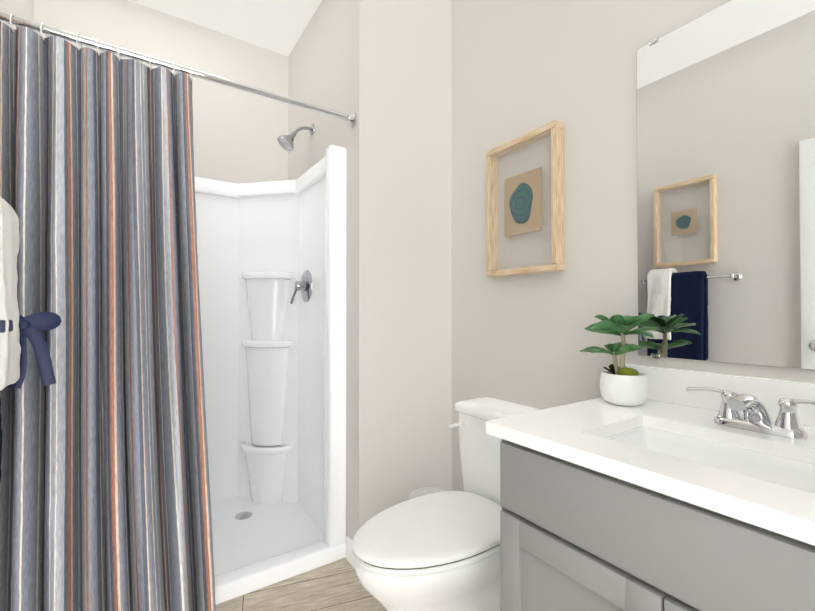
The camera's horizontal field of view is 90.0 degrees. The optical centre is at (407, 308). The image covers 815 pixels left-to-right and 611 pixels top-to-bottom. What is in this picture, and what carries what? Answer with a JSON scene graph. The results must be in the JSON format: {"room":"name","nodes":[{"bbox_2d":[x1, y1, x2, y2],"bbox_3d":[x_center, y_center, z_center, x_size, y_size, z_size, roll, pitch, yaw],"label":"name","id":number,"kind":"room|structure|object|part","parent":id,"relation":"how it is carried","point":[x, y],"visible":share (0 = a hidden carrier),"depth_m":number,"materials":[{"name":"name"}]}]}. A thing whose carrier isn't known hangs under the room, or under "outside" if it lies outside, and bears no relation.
{"room":"bathroom","nodes":[
{"label":"bathroom","id":0,"kind":"room"},
{"bbox_2d":[0,0,33,29],"bbox_3d":[-1.022,-0.258,0.713,0.100,2.740,2.820,0,-1,-34],"label":"wall","id":1,"kind":"structure","parent":0,"point":[23,9],"depth_m":1.68,"materials":[{"name":"grey paint"}]},
{"bbox_2d":[0,197,61,481],"bbox_3d":[-0.899,0.077,0.834,0.240,0.733,0.558,0,-1,-34],"label":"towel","id":2,"kind":"object","parent":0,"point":[17,329],"visible":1,"depth_m":0.98,"materials":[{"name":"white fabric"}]},
{"bbox_2d":[33,0,287,183],"bbox_3d":[-1.332,-0.242,2.262,1.310,2.740,0.100,0,-1,-34],"label":"wall","id":3,"kind":"structure","parent":0,"point":[237,133],"depth_m":2.35,"materials":[{"name":"grey paint"}]},
{"bbox_2d":[194,145,346,546],"bbox_3d":[-1.017,0.176,1.878,1.206,1.825,0.878,0,-1,-34],"label":"wall panels","id":4,"kind":"object","parent":3,"relation":"attached to","point":[321,188],"visible":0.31,"depth_m":2.18,"materials":[{"name":"white plastic"}]},
{"bbox_2d":[237,180,298,503],"bbox_3d":[-0.810,0.181,2.329,0.300,1.825,0.300,0,-1,-34],"label":"corner shelves","id":5,"kind":"object","parent":4,"relation":"attached to","point":[268,326],"visible":0.98,"depth_m":2.32,"materials":[{"name":"white plastic"}]},
{"bbox_2d":[290,270,311,303],"bbox_3d":[-0.582,-0.118,2.186,0.084,0.185,0.176,0,-1,-34],"label":"shower valve","id":6,"kind":"object","parent":4,"relation":"attached to","point":[304,285],"visible":1,"depth_m":2.18,"materials":[{"name":"silver metal"}]},
{"bbox_3d":[-0.607,-0.076,2.186,0.042,0.100,0.046,0,-1,-34],"label":"lever","id":7,"kind":"part","parent":6,"relation":"part of","materials":[{"name":"silver metal"}]},
{"bbox_3d":[-0.552,-0.123,2.206,0.013,0.176,0.176,0,-1,-34],"label":"plate","id":8,"kind":"part","parent":6,"relation":"part of","materials":[{"name":"silver metal"}]},
{"bbox_2d":[129,0,321,55],"bbox_3d":[-0.289,-1.647,1.278,1.930,0.050,2.920,0,-1,-34],"label":"ceiling","id":9,"kind":"structure","parent":0,"point":[278,26],"depth_m":2.25,"materials":[{"name":"white paint"}]},
{"bbox_2d":[215,558,386,610],"bbox_3d":[-0.289,1.143,1.250,1.930,0.050,2.920,0,-1,-34],"label":"floor","id":10,"kind":"structure","parent":0,"point":[336,586],"depth_m":1.59,"materials":[{"name":"brown wood"}]},
{"bbox_2d":[211,496,345,604],"bbox_3d":[-1.016,1.088,1.867,1.206,0.072,0.883,0,-1,-34],"label":"pan","id":11,"kind":"object","parent":10,"relation":"on","point":[264,545],"visible":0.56,"depth_m":1.86,"materials":[{"name":"white plastic"}]},
{"bbox_2d":[235,511,252,519],"bbox_3d":[-0.865,1.091,2.153,0.090,0.002,0.090,0,-1,-34],"label":"floor drain","id":12,"kind":"object","parent":11,"relation":"on","point":[243,515],"visible":1,"depth_m":2.15,"materials":[{"name":"silver metal"}]},
{"bbox_2d":[408,487,443,499],"bbox_3d":[0.096,0.966,1.799,0.188,0.314,0.188,0,-1,-34],"label":"trash bin","id":13,"kind":"object","parent":10,"relation":"on","point":[418,492],"visible":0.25,"depth_m":1.81,"materials":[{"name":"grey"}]},
{"bbox_2d":[352,397,541,610],"bbox_3d":[0.177,0.750,1.398,0.788,0.737,0.492,0,-1,-34],"label":"toilet","id":14,"kind":"object","parent":10,"relation":"on","point":[437,551],"visible":0.58,"depth_m":1.26,"materials":[{"name":"white ceramic"}]},
{"bbox_3d":[0.084,0.734,1.336,0.564,0.018,0.380,0,-1,-34],"label":"seat","id":15,"kind":"part","parent":14,"relation":"part of","materials":[{"name":"white plastic"}]},
{"bbox_3d":[0.097,0.932,1.342,0.587,0.373,0.370,0,-1,-34],"label":"bowl","id":16,"kind":"part","parent":14,"relation":"part of","materials":[{"name":"white ceramic"}]},
{"bbox_3d":[0.085,0.709,1.336,0.561,0.028,0.378,0,-1,-34],"label":"lid","id":17,"kind":"part","parent":14,"relation":"part of","materials":[{"name":"white plastic"}]},
{"bbox_3d":[0.190,0.471,1.645,0.051,0.019,0.038,0,-1,-34],"label":"lever","id":18,"kind":"part","parent":14,"relation":"part of","materials":[{"name":"white plastic"}]},
{"bbox_3d":[0.407,0.592,1.554,0.194,0.338,0.470,0,-1,-34],"label":"tank","id":19,"kind":"part","parent":14,"relation":"part of","materials":[{"name":"white ceramic"}]},
{"bbox_2d":[486,363,814,610],"bbox_3d":[0.676,0.643,0.794,0.636,0.940,0.871,0,-1,-34],"label":"bathroom vanity","id":20,"kind":"object","parent":10,"relation":"on","point":[683,490],"visible":1,"depth_m":0.80,"materials":[{"name":"grey wood"}]},
{"bbox_3d":[0.326,0.733,0.821,0.019,0.511,0.356,0,-1,-34],"label":"door","id":21,"kind":"part","parent":20,"relation":"part of","materials":[{"name":"grey wood"}]},
{"bbox_2d":[486,397,814,545],"bbox_3d":[0.688,0.288,0.805,0.608,0.030,0.871,0,-1,-34],"label":"countertop","id":22,"kind":"structure","parent":20,"relation":"on","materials":[{"name":"stone"}]},
{"bbox_2d":[580,313,660,405],"bbox_3d":[0.621,0.145,1.205,0.221,0.263,0.217,0,-1,-34],"label":"plant","id":23,"kind":"object","parent":22,"relation":"on","point":[621,384],"visible":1,"depth_m":1.16,"materials":[{"name":"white plant"}]},
{"bbox_3d":[0.632,0.231,1.190,0.128,0.089,0.128,0,-1,-34],"label":"pot","id":24,"kind":"part","parent":23,"relation":"part of","materials":[{"name":"white ceramic"}]},
{"bbox_2d":[605,426,814,493],"bbox_3d":[0.628,0.364,0.787,0.278,0.131,0.475,0,-1,-34],"label":"basin","id":25,"kind":"object","parent":22,"relation":"in","point":[787,468],"depth_m":0.90,"materials":[{"name":"white ceramic"}]},
{"bbox_2d":[686,387,814,439],"bbox_3d":[0.750,0.229,0.894,0.153,0.090,0.277,0,-1,-34],"label":"faucet","id":26,"kind":"object","parent":22,"relation":"on","point":[756,423],"depth_m":0.89,"materials":[{"name":"silver metal"}]},
{"bbox_3d":[0.556,0.729,0.479,0.019,0.511,0.460,0,-1,-34],"label":"door","id":27,"kind":"part","parent":20,"relation":"part of","materials":[{"name":"grey wood"}]},
{"bbox_2d":[288,0,348,536],"bbox_3d":[-0.499,-0.242,2.285,0.100,2.740,0.990,0,-1,-34],"label":"wall","id":28,"kind":"structure","parent":0,"point":[318,65],"depth_m":2.11,"materials":[{"name":"grey paint"}]},
{"bbox_2d":[277,124,313,151],"bbox_3d":[-0.600,-0.926,2.183,0.188,0.173,0.092,0,-1,-34],"label":"shower head","id":29,"kind":"object","parent":28,"relation":"attached to","point":[286,142],"visible":0.98,"depth_m":2.16},
{"bbox_3d":[-0.567,-0.963,2.205,0.102,0.059,0.017,0,-1,-34],"label":"arm","id":30,"kind":"part","parent":29,"relation":"part of"},
{"bbox_2d":[346,536,353,566],"bbox_3d":[-0.240,1.073,1.785,0.012,0.100,0.117,0,-1,-34],"label":"baseboard","id":31,"kind":"structure","parent":28,"relation":"attached to","point":[349,541],"depth_m":1.80,"materials":[{"name":"white"}]},
{"bbox_2d":[349,0,451,540],"bbox_3d":[-0.021,-0.245,1.950,0.520,2.740,0.100,0,-1,-34],"label":"wall","id":32,"kind":"structure","parent":0,"point":[400,255],"depth_m":1.88,"materials":[{"name":"grey paint"}]},
{"bbox_2d":[0,12,356,610],"bbox_3d":[-0.718,0.104,1.433,1.208,1.960,0.145,0,-1,-34],"label":"shower curtain","id":33,"kind":"object","parent":32,"relation":"attached to","point":[105,503],"visible":0.98,"depth_m":1.27,"materials":[{"name":"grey fabric"}]},
{"bbox_3d":[-0.742,-0.845,1.478,1.208,0.025,0.025,0,-1,-34],"label":"rod","id":34,"kind":"part","parent":33,"relation":"part of","materials":[{"name":"silver metal"}]},
{"bbox_2d":[451,0,814,491],"bbox_3d":[0.746,-0.252,1.362,0.100,2.740,1.930,0,-1,-34],"label":"wall","id":35,"kind":"structure","parent":0,"point":[520,68],"depth_m":1.57,"materials":[{"name":"grey paint"}]},
{"bbox_2d":[486,120,564,276],"bbox_3d":[0.464,-0.415,1.649,0.049,0.550,0.358,0,-1,-34],"label":"picture frame","id":36,"kind":"object","parent":35,"relation":"attached to","point":[523,200],"visible":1,"depth_m":1.62,"materials":[{"name":"brown wood"}]},
{"bbox_3d":[0.450,-0.416,1.639,0.002,0.506,0.314,0,-1,-34],"label":"glass","id":37,"kind":"part","parent":36,"relation":"part of","materials":[{"name":"clear glass"}]},
{"bbox_2d":[618,363,814,426],"bbox_3d":[0.932,0.225,0.970,0.020,0.100,0.871,0,-1,-34],"label":"backsplash","id":38,"kind":"structure","parent":35,"relation":"attached to","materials":[{"name":"stone"}]},
{"bbox_2d":[637,0,814,369],"bbox_3d":[0.922,-0.341,1.002,0.008,0.980,0.694,0,-1,-34],"label":"mirror","id":39,"kind":"object","parent":35,"relation":"attached to","point":[726,167],"visible":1,"depth_m":1.09,"materials":[{"name":"clear glass"}]}
]}

